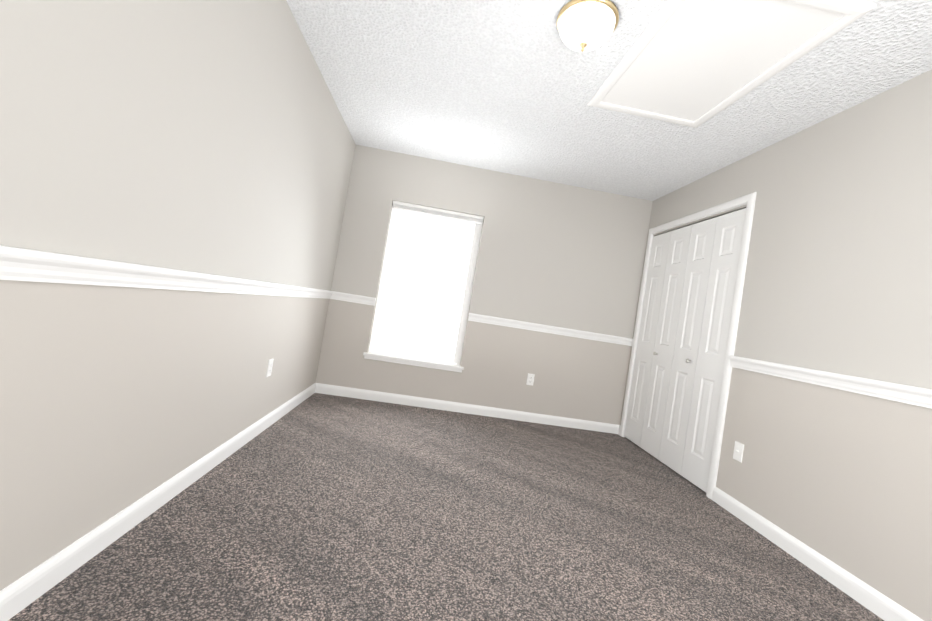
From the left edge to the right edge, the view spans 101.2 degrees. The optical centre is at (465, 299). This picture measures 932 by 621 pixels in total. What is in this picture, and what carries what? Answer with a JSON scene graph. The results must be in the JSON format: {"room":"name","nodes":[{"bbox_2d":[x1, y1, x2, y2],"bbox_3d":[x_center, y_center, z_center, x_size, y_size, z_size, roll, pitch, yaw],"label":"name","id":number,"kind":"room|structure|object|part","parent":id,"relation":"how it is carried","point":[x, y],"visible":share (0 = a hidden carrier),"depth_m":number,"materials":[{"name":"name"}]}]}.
{"room":"empty bedroom","nodes":[
{"label":"empty bedroom","id":0,"kind":"room"},
{"bbox_2d":[0,0,355,590],"bbox_3d":[-1.158,-0.355,1.530,0.150,2.440,4.675,9,-2,-5],"label":"wall","id":1,"kind":"structure","parent":0,"point":[213,137],"depth_m":1.32,"materials":[{"name":"paint"}]},
{"bbox_2d":[0,383,315,620],"bbox_3d":[-1.262,0.817,1.505,0.014,0.092,4.375,9,-2,-5],"label":"baseboard","id":2,"kind":"structure","parent":1,"relation":"attached to","point":[24,591],"depth_m":1.36,"materials":[{"name":"white wood"}]},
{"bbox_2d":[0,245,335,298],"bbox_3d":[-1.111,-0.073,1.530,0.031,0.078,4.375,9,-2,-5],"label":"trim","id":3,"kind":"structure","parent":1,"relation":"attached to","point":[19,264],"depth_m":1.19,"materials":[{"name":"white wood"}]},
{"bbox_2d":[266,358,273,376],"bbox_3d":[-1.291,0.452,2.524,0.008,0.115,0.070,9,-2,-5],"label":"outlet","id":4,"kind":"object","parent":1,"relation":"attached to","point":[269,367],"visible":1,"depth_m":2.51,"materials":[{"name":"white plastic"}]},
{"bbox_2d":[8,393,883,620],"bbox_3d":[0.625,1.219,1.660,4.180,0.100,4.675,9,-2,-5],"label":"floor","id":5,"kind":"structure","parent":0,"point":[319,507],"depth_m":1.72,"materials":[{"name":"carpet"}]},
{"bbox_2d":[315,145,652,424],"bbox_3d":[0.238,-0.066,3.917,3.380,2.440,0.150,9,-2,-5],"label":"wall","id":6,"kind":"structure","parent":0,"point":[560,255],"depth_m":3.86,"materials":[{"name":"paint"}]},
{"bbox_2d":[332,292,375,305],"bbox_3d":[-1.068,-0.005,3.713,0.375,0.078,0.031,9,-2,-5],"label":"trim","id":7,"kind":"structure","parent":6,"relation":"attached to","point":[341,296],"depth_m":3.71,"materials":[{"name":"white wood"}]},
{"bbox_2d":[363,352,463,372],"bbox_3d":[-0.515,0.622,3.797,0.987,0.058,0.116,9,-2,-5],"label":"window sill","id":8,"kind":"structure","parent":6,"relation":"attached to","point":[413,361],"depth_m":3.75,"materials":[{"name":"white wood"}]},
{"bbox_2d":[369,208,482,364],"bbox_3d":[-0.401,-0.142,3.905,0.927,1.550,0.058,9,-2,-5],"label":"window","id":9,"kind":"structure","parent":6,"relation":"in","point":[386,278],"depth_m":3.89,"materials":[{"name":"white plastic"}]},
{"bbox_2d":[392,201,483,224],"bbox_3d":[-0.279,-0.872,3.859,0.919,0.072,0.040,9,-2,-5],"label":"blind headrail","id":10,"kind":"object","parent":6,"relation":"attached to","point":[431,211],"visible":1,"depth_m":3.84,"materials":[{"name":"white plastic"}]},
{"bbox_2d":[316,383,620,434],"bbox_3d":[0.076,1.094,3.798,3.050,0.092,0.025,9,-2,-5],"label":"baseboard","id":11,"kind":"structure","parent":6,"relation":"attached to","point":[328,389],"depth_m":3.79,"materials":[{"name":"white wood"}]},
{"bbox_2d":[526,373,534,385],"bbox_3d":[0.650,0.809,3.860,0.070,0.115,0.008,9,-2,-5],"label":"outlet","id":12,"kind":"object","parent":6,"relation":"attached to","point":[530,379],"visible":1,"depth_m":3.86,"materials":[{"name":"white plastic"}]},
{"bbox_2d":[468,313,632,345],"bbox_3d":[0.873,0.309,3.875,1.718,0.078,0.031,9,-2,-5],"label":"trim","id":13,"kind":"structure","parent":6,"relation":"attached to","point":[472,317],"depth_m":3.87,"materials":[{"name":"white wood"}]},
{"bbox_2d":[286,0,931,200],"bbox_3d":[1.024,-1.288,1.730,4.180,0.100,4.675,9,-2,-5],"label":"ceiling","id":14,"kind":"structure","parent":0,"point":[509,86],"depth_m":2.35,"materials":[{"name":"white paint"}]},
{"bbox_2d":[556,0,618,51],"bbox_3d":[0.555,-1.232,1.790,0.280,0.155,0.280,9,-2,-5],"label":"ceiling light fixture","id":15,"kind":"object","parent":14,"relation":"attached to","point":[586,25],"visible":0.98,"depth_m":1.72,"materials":[{"name":"white glass"}]},
{"bbox_2d":[587,0,876,127],"bbox_3d":[1.192,-1.195,1.980,0.750,0.017,1.030,9,-2,-5],"label":"attic hatch","id":16,"kind":"object","parent":14,"relation":"attached to","point":[693,63],"depth_m":1.85,"materials":[{"name":"white wood"}]},
{"bbox_2d":[620,69,931,620],"bbox_3d":[2.020,0.158,1.795,0.150,2.440,4.675,9,-2,-5],"label":"wall","id":17,"kind":"structure","parent":0,"point":[838,276],"depth_m":1.96,"materials":[{"name":"paint"}]},
{"bbox_2d":[624,231,670,446],"bbox_3d":[1.771,0.367,3.722,0.035,2.032,0.290,9,-2,-5],"label":"closet door","id":18,"kind":"structure","parent":17,"relation":"in","point":[646,341],"depth_m":3.71,"materials":[{"name":"white paint"}]},
{"bbox_2d":[640,225,691,458],"bbox_3d":[1.779,0.360,3.427,0.070,2.032,0.290,9,-2,-5],"label":"closet door","id":19,"kind":"structure","parent":17,"relation":"in","point":[662,360],"depth_m":3.42,"materials":[{"name":"white paint"}]},
{"bbox_3d":[1.733,0.497,3.501,0.036,0.034,0.034,9,-2,-5],"label":"knob","id":20,"kind":"part","parent":19,"relation":"part of","materials":[{"name":"grey metal"}]},
{"bbox_2d":[658,217,716,474],"bbox_3d":[1.804,0.356,3.134,0.070,2.032,0.290,9,-2,-5],"label":"closet door","id":21,"kind":"structure","parent":17,"relation":"in","point":[684,362],"depth_m":3.12,"materials":[{"name":"white paint"}]},
{"bbox_3d":[1.772,0.490,3.049,0.036,0.034,0.034,9,-2,-5],"label":"knob","id":22,"kind":"part","parent":21,"relation":"part of","materials":[{"name":"grey metal"}]},
{"bbox_2d":[619,192,756,499],"bbox_3d":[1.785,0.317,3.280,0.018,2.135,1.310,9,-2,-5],"label":"trim","id":23,"kind":"structure","parent":17,"relation":"attached to","point":[749,199],"depth_m":2.67,"materials":[{"name":"white wood"}]},
{"bbox_2d":[653,204,746,235],"bbox_3d":[1.973,-0.659,3.311,0.034,0.016,1.180,9,-2,-5],"label":"trim","id":24,"kind":"structure","parent":17,"relation":"attached to","point":[709,217],"depth_m":3.17,"materials":[{"name":"white wood"}]},
{"bbox_2d":[681,208,745,492],"bbox_3d":[1.847,0.355,2.842,0.035,2.032,0.290,9,-2,-5],"label":"closet door","id":25,"kind":"structure","parent":17,"relation":"in","point":[699,441],"depth_m":2.84,"materials":[{"name":"white paint"}]},
{"bbox_2d":[733,441,743,462],"bbox_3d":[1.744,0.979,2.464,0.021,0.115,0.070,9,-2,-5],"label":"outlet","id":26,"kind":"object","parent":17,"relation":"attached to","point":[738,451],"visible":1,"depth_m":2.46,"materials":[{"name":"white plastic"}]},
{"bbox_2d":[712,487,923,620],"bbox_3d":[1.810,1.295,1.103,0.014,0.092,3.005,9,-2,-5],"label":"baseboard","id":27,"kind":"structure","parent":17,"relation":"attached to","point":[885,608],"depth_m":1.88,"materials":[{"name":"white wood"}]},
{"bbox_2d":[729,355,931,408],"bbox_3d":[1.942,0.402,1.142,0.031,0.078,2.975,9,-2,-5],"label":"trim","id":28,"kind":"structure","parent":17,"relation":"attached to","point":[918,396],"depth_m":1.90,"materials":[{"name":"white wood"}]}
]}

